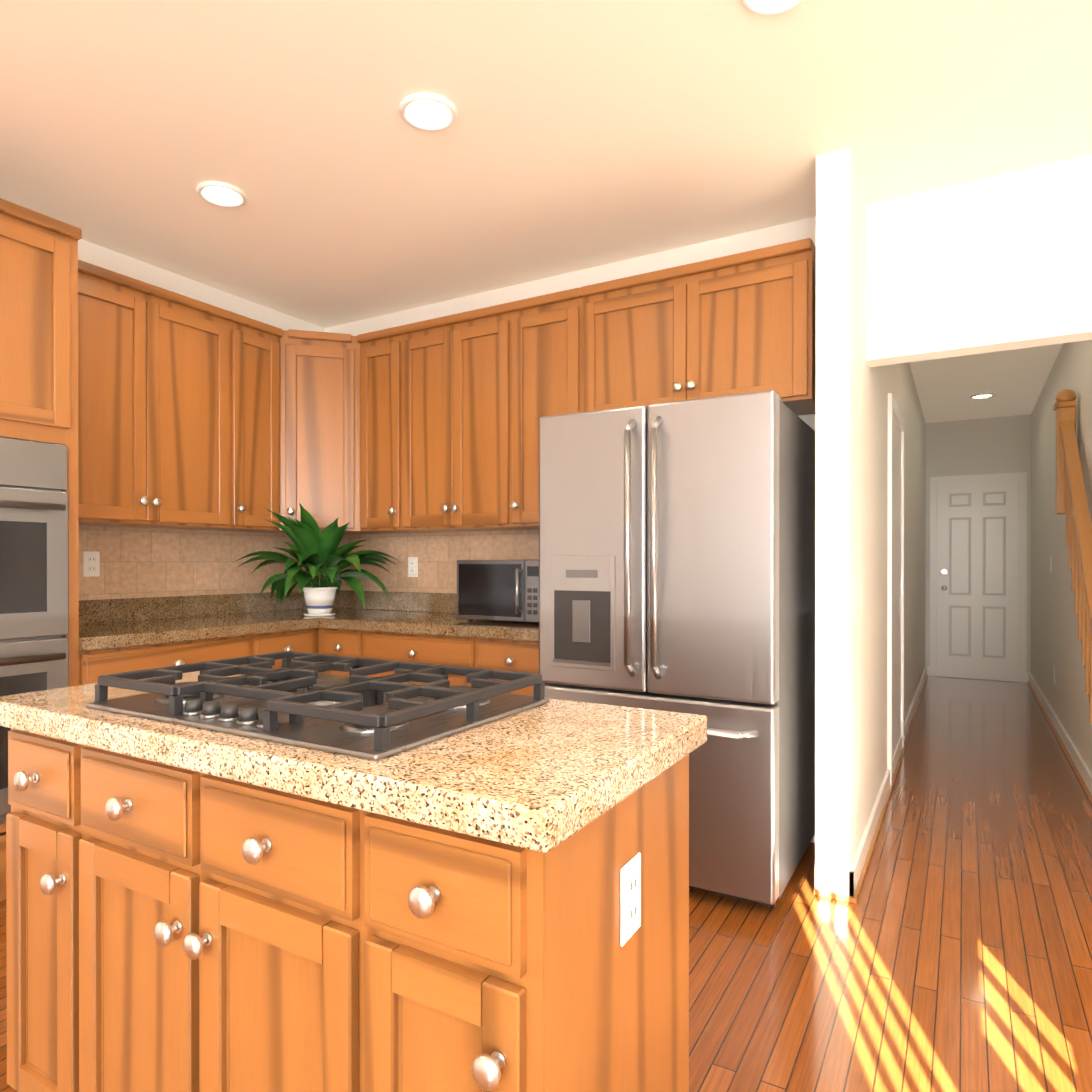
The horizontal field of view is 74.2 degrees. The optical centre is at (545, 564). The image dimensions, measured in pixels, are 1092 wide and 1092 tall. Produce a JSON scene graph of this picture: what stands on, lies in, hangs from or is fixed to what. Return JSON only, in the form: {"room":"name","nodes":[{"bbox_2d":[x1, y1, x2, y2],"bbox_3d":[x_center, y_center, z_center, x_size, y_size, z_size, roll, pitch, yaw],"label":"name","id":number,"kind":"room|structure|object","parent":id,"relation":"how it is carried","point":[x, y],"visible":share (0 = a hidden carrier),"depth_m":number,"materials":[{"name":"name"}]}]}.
{"room":"kitchen","nodes":[
{"label":"kitchen","id":0,"kind":"room"},
{"bbox_2d":[78,239,324,331],"bbox_3d":[-3.197,-0.141,1.547,0.120,2.670,7.240,0,0,30],"label":"wall","id":1,"kind":"structure","parent":0,"point":[102,257],"depth_m":3.73,"materials":[{"name":"white paint"}]},
{"bbox_2d":[78,260,281,530],"bbox_3d":[-1.826,-0.716,3.419,0.368,1.070,1.164,0,0,30],"label":"upper cabinet","id":2,"kind":"object","parent":1,"relation":"attached to","point":[178,414],"visible":0.83,"depth_m":3.33,"materials":[{"name":"brown wood"}]},
{"bbox_2d":[79,524,321,599],"bbox_3d":[-1.836,0.045,3.776,0.003,0.495,1.770,0,0,30],"label":"tile backsplash","id":3,"kind":"structure","parent":1,"relation":"attached to","point":[140,562],"depth_m":3.68,"materials":[{"name":"beige tile"}]},
{"bbox_2d":[83,551,99,576],"bbox_3d":[-2.092,-0.001,3.323,0.008,0.116,0.072,0,0,30],"label":"electrical outlet","id":4,"kind":"object","parent":3,"relation":"attached to","point":[91,563],"visible":1,"depth_m":3.32,"materials":[{"name":"white plastic"}]},
{"bbox_2d":[245,329,388,533],"bbox_3d":[-1.282,-0.719,4.123,0.605,1.070,0.613,0,0,30],"label":"upper cabinet","id":5,"kind":"object","parent":1,"relation":"attached to","point":[319,392],"visible":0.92,"depth_m":3.91,"materials":[{"name":"brown wood"}]},
{"bbox_2d":[0,676,1091,1091],"bbox_3d":[0.455,1.241,2.551,5.440,0.100,12.630,0,0,30],"label":"floor","id":6,"kind":"structure","parent":0,"point":[950,950],"depth_m":2.26,"materials":[{"name":"brown wood"}]},
{"bbox_2d":[0,198,81,900],"bbox_3d":[-2.200,-0.029,2.478,0.666,2.440,0.840,0,0,30],"label":"tall cabinet","id":7,"kind":"object","parent":6,"relation":"on","point":[38,327],"visible":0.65,"depth_m":2.59,"materials":[{"name":"brown wood"}]},
{"bbox_2d":[0,437,68,823],"bbox_3d":[-2.161,0.228,2.456,0.640,1.327,0.744,0,0,30],"label":"wall oven","id":8,"kind":"object","parent":7,"relation":"in","point":[34,588],"visible":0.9,"depth_m":2.54,"materials":[{"name":"silver metal"}]},
{"bbox_2d":[79,628,318,684],"bbox_3d":[-1.700,0.756,3.355,0.654,0.865,1.172,0,0,30],"label":"base cabinet","id":9,"kind":"object","parent":6,"relation":"on","point":[94,665],"visible":0.19,"depth_m":3.09,"materials":[{"name":"brown wood"}]},
{"bbox_2d":[79,592,314,650],"bbox_3d":[-1.724,0.244,3.332,0.635,0.160,1.110,0,0,30],"label":"countertop","id":10,"kind":"structure","parent":9,"relation":"on","point":[114,623],"depth_m":3.45,"materials":[{"name":"stone"}]},
{"bbox_2d":[233,503,398,616],"bbox_3d":[-1.176,-0.016,3.842,0.805,0.575,0.796,0,0,30],"label":"plant","id":11,"kind":"object","parent":10,"relation":"on","point":[314,552],"visible":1,"depth_m":3.73,"materials":[{"name":"green plant"}]},
{"bbox_2d":[319,628,330,673],"bbox_3d":[-1.241,0.754,4.101,0.702,0.864,0.616,0,0,30],"label":"base cabinet","id":12,"kind":"object","parent":6,"relation":"on","point":[324,633],"depth_m":3.69,"materials":[{"name":"brown wood"}]},
{"bbox_2d":[6,728,688,1091],"bbox_3d":[-0.447,0.762,1.403,1.301,0.865,0.591,0,0,30],"label":"kitchen island","id":13,"kind":"object","parent":6,"relation":"on","point":[169,928],"visible":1,"depth_m":1.11,"materials":[{"name":"brown wood"}]},
{"bbox_2d":[0,668,706,852],"bbox_3d":[-0.436,0.304,1.421,1.357,0.050,0.598,0,0,30],"label":"island countertop","id":14,"kind":"structure","parent":13,"relation":"on","point":[551,774],"depth_m":1.06,"materials":[{"name":"stone"}]},
{"bbox_2d":[86,651,549,760],"bbox_3d":[-0.445,0.249,1.432,0.760,0.060,0.500,0,0,30],"label":"cooktop","id":15,"kind":"object","parent":14,"relation":"in","point":[299,700],"visible":1,"depth_m":1.30,"materials":[{"name":"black metal"}]},
{"bbox_2d":[620,852,640,946],"bbox_3d":[0.130,0.505,1.091,0.008,0.116,0.072,0,0,30],"label":"outlet","id":16,"kind":"object","parent":13,"relation":"attached to","point":[630,897],"visible":1,"depth_m":1.08,"materials":[{"name":"white plastic"}]},
{"bbox_2d":[331,629,370,675],"bbox_3d":[-0.842,0.755,3.870,0.331,0.864,0.616,0,0,30],"label":"base cabinet","id":17,"kind":"object","parent":6,"relation":"on","point":[344,642],"depth_m":3.59,"materials":[{"name":"brown wood"}]},
{"bbox_2d":[371,631,486,688],"bbox_3d":[-0.459,0.755,3.649,0.818,0.864,0.616,0,0,30],"label":"base cabinet","id":18,"kind":"object","parent":6,"relation":"on","point":[407,647],"depth_m":3.33,"materials":[{"name":"brown wood"}]},
{"bbox_2d":[487,638,546,695],"bbox_3d":[-0.019,0.756,3.394,0.466,0.864,0.616,0,0,30],"label":"base cabinet","id":19,"kind":"object","parent":6,"relation":"on","point":[504,654],"depth_m":3.10,"materials":[{"name":"brown wood"}]},
{"bbox_2d":[291,590,538,641],"bbox_3d":[-0.690,0.243,3.755,2.001,0.160,0.660,0,0,30],"label":"countertop","id":20,"kind":"structure","parent":19,"relation":"on","point":[426,613],"depth_m":3.64,"materials":[{"name":"stone"}]},
{"bbox_2d":[457,560,538,622],"bbox_3d":[-0.135,0.125,3.486,0.500,0.294,0.398,0,0,30],"label":"microwave","id":21,"kind":"object","parent":20,"relation":"on","point":[502,590],"visible":0.73,"depth_m":3.35,"materials":[{"name":"silver metal"}]},
{"bbox_2d":[539,390,814,907],"bbox_3d":[0.538,0.303,2.915,0.910,1.775,0.832,0,0,30],"label":"refrigerator","id":22,"kind":"object","parent":6,"relation":"on","point":[676,556],"visible":0.88,"depth_m":2.55,"materials":[{"name":"silver metal"}]},
{"bbox_2d":[0,0,1091,422],"bbox_3d":[0.455,-1.529,2.543,5.440,0.100,12.630,0,0,30],"label":"ceiling","id":23,"kind":"structure","parent":0,"point":[580,134],"depth_m":2.44,"materials":[{"name":"beige paint"}]},
{"bbox_2d":[196,181,247,207],"bbox_3d":[-1.292,-1.476,2.879,0.188,0.024,0.188,0,0,30],"label":"recessed light","id":24,"kind":"object","parent":23,"relation":"in","point":[222,194],"visible":0.98,"depth_m":2.87,"materials":[{"name":"white"}]},
{"bbox_2d":[399,92,456,130],"bbox_3d":[-0.383,-1.474,2.353,0.188,0.024,0.188,0,0,30],"label":"recessed light","id":25,"kind":"object","parent":23,"relation":"in","point":[428,111],"visible":1,"depth_m":2.35,"materials":[{"name":"white"}]},
{"bbox_2d":[741,0,803,15],"bbox_3d":[0.589,-1.473,1.836,0.188,0.024,0.188,0,0,30],"label":"recessed light","id":26,"kind":"object","parent":23,"relation":"in","point":[767,7],"visible":0.98,"depth_m":1.90,"materials":[{"name":"white"}]},
{"bbox_2d":[970,393,994,398],"bbox_3d":[3.845,-1.486,6.364,0.188,0.024,0.188,0,0,30],"label":"recessed light","id":27,"kind":"object","parent":23,"relation":"in","point":[982,396],"visible":0.9,"depth_m":6.34,"materials":[{"name":"white"}]},
{"bbox_2d":[325,217,815,842],"bbox_3d":[-0.057,-0.148,3.843,3.016,2.670,0.120,0,0,30],"label":"wall","id":28,"kind":"structure","parent":0,"point":[709,249],"depth_m":3.57,"materials":[{"name":"white paint"}]},
{"bbox_2d":[357,324,416,532],"bbox_3d":[-0.787,-0.718,3.999,0.373,1.070,0.330,0,0,30],"label":"upper cabinet","id":29,"kind":"object","parent":28,"relation":"attached to","point":[384,354],"depth_m":3.87,"materials":[{"name":"brown wood"}]},
{"bbox_2d":[325,529,538,592],"bbox_3d":[-0.516,0.044,4.039,2.025,0.495,0.003,0,0,30],"label":"tile backsplash","id":30,"kind":"structure","parent":28,"relation":"attached to","point":[438,553],"depth_m":4.11,"materials":[{"name":"beige tile"}]},
{"bbox_2d":[408,557,417,576],"bbox_3d":[-0.772,0.016,4.180,0.072,0.116,0.008,0,0,30],"label":"electrical outlet","id":31,"kind":"object","parent":30,"relation":"attached to","point":[412,566],"visible":1,"depth_m":4.18,"materials":[{"name":"white plastic"}]},
{"bbox_2d":[409,300,536,531],"bbox_3d":[-0.388,-0.718,3.769,0.822,1.070,0.330,0,0,30],"label":"upper cabinet","id":32,"kind":"object","parent":28,"relation":"attached to","point":[454,408],"depth_m":3.60,"materials":[{"name":"brown wood"}]},
{"bbox_2d":[521,288,581,528],"bbox_3d":[0.043,-0.717,3.519,0.448,1.070,0.330,0,0,30],"label":"upper cabinet","id":33,"kind":"object","parent":28,"relation":"attached to","point":[551,324],"depth_m":3.37,"materials":[{"name":"brown wood"}]},
{"bbox_2d":[580,238,815,415],"bbox_3d":[0.659,-0.946,3.140,0.994,0.610,0.368,0,0,30],"label":"upper cabinet","id":34,"kind":"object","parent":28,"relation":"attached to","point":[739,323],"visible":0.92,"depth_m":2.98,"materials":[{"name":"brown wood"}]},
{"bbox_2d":[815,147,925,870],"bbox_3d":[2.499,-0.151,5.132,0.117,2.670,5.869,0,0,30],"label":"wall","id":35,"kind":"structure","parent":0,"point":[853,389],"depth_m":2.62,"materials":[{"name":"white paint"}]},
{"bbox_2d":[834,666,929,903],"bbox_3d":[2.543,1.134,5.095,0.053,0.100,5.895,0,0,30],"label":"baseboard","id":36,"kind":"structure","parent":35,"relation":"attached to","point":[839,884],"depth_m":3.08,"materials":[{"name":"white wood"}]},
{"bbox_2d":[887,393,904,784],"bbox_3d":[2.060,0.139,4.237,0.020,2.095,0.950,0,0,30],"label":"door frame","id":37,"kind":"structure","parent":35,"relation":"attached to","point":[896,567],"depth_m":4.20,"materials":[{"name":"white wood"}]},
{"bbox_2d":[925,414,1030,672],"bbox_3d":[4.452,-0.158,7.461,1.164,2.670,0.120,0,0,30],"label":"wall","id":38,"kind":"structure","parent":0,"point":[995,445],"depth_m":7.39,"materials":[{"name":"white paint"}]},
{"bbox_2d":[936,667,1017,681],"bbox_3d":[4.408,1.127,7.413,0.840,0.100,0.014,0,0,30],"label":"baseboard","id":39,"kind":"structure","parent":38,"relation":"attached to","point":[936,667],"depth_m":7.43,"materials":[{"name":"white wood"}]},
{"bbox_2d":[937,479,1018,681],"bbox_3d":[4.394,0.158,7.358,0.720,2.022,0.110,0,0,30],"label":"hall door","id":40,"kind":"structure","parent":38,"relation":"in","point":[977,579],"depth_m":7.37,"materials":[{"name":"white wood"}]},
{"bbox_2d":[930,472,1026,682],"bbox_3d":[4.419,0.129,7.401,0.850,2.095,0.018,0,0,30],"label":"door frame","id":41,"kind":"structure","parent":38,"relation":"attached to","point":[1020,476],"depth_m":7.29,"materials":[{"name":"white wood"}]},
{"bbox_2d":[866,154,1091,366],"bbox_3d":[1.751,-1.160,2.794,0.927,0.640,0.120,0,0,30],"label":"header beam","id":42,"kind":"structure","parent":0,"point":[1000,262],"depth_m":2.77,"materials":[{"name":"white paint"}]},
{"bbox_2d":[1031,340,1091,772],"bbox_3d":[3.554,-0.151,4.867,0.120,2.670,5.270,0,0,30],"label":"wall","id":43,"kind":"structure","parent":0,"point":[1055,642],"depth_m":5.13,"materials":[{"name":"white paint"}]},
{"bbox_2d":[1050,555,1051,570],"bbox_3d":[3.842,-0.008,5.492,0.006,0.120,0.080,0,0,30],"label":"light switch","id":44,"kind":"object","parent":43,"relation":"attached to","point":[1050,562],"visible":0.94,"depth_m":5.47,"materials":[{"name":"white plastic"}]},
{"bbox_2d":[1053,666,1054,683],"bbox_3d":[3.629,0.793,5.153,0.006,0.120,0.075,0,0,30],"label":"outlet","id":45,"kind":"object","parent":43,"relation":"attached to","point":[1053,674],"visible":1,"depth_m":5.15,"materials":[{"name":"white plastic"}]},
{"bbox_2d":[1026,672,1091,802],"bbox_3d":[3.490,1.134,4.907,0.026,0.100,5.270,0,0,30],"label":"baseboard","id":46,"kind":"structure","parent":43,"relation":"attached to","point":[1083,773],"depth_m":4.62,"materials":[{"name":"white wood"}]},
{"bbox_2d":[1053,389,1091,723],"bbox_3d":[2.731,0.073,3.696,0.108,2.191,1.349,0,0,30],"label":"stair railing","id":47,"kind":"object","parent":43,"relation":"attached to","point":[1071,502],"visible":1,"depth_m":3.80,"materials":[{"name":"brown wood"}]}
]}

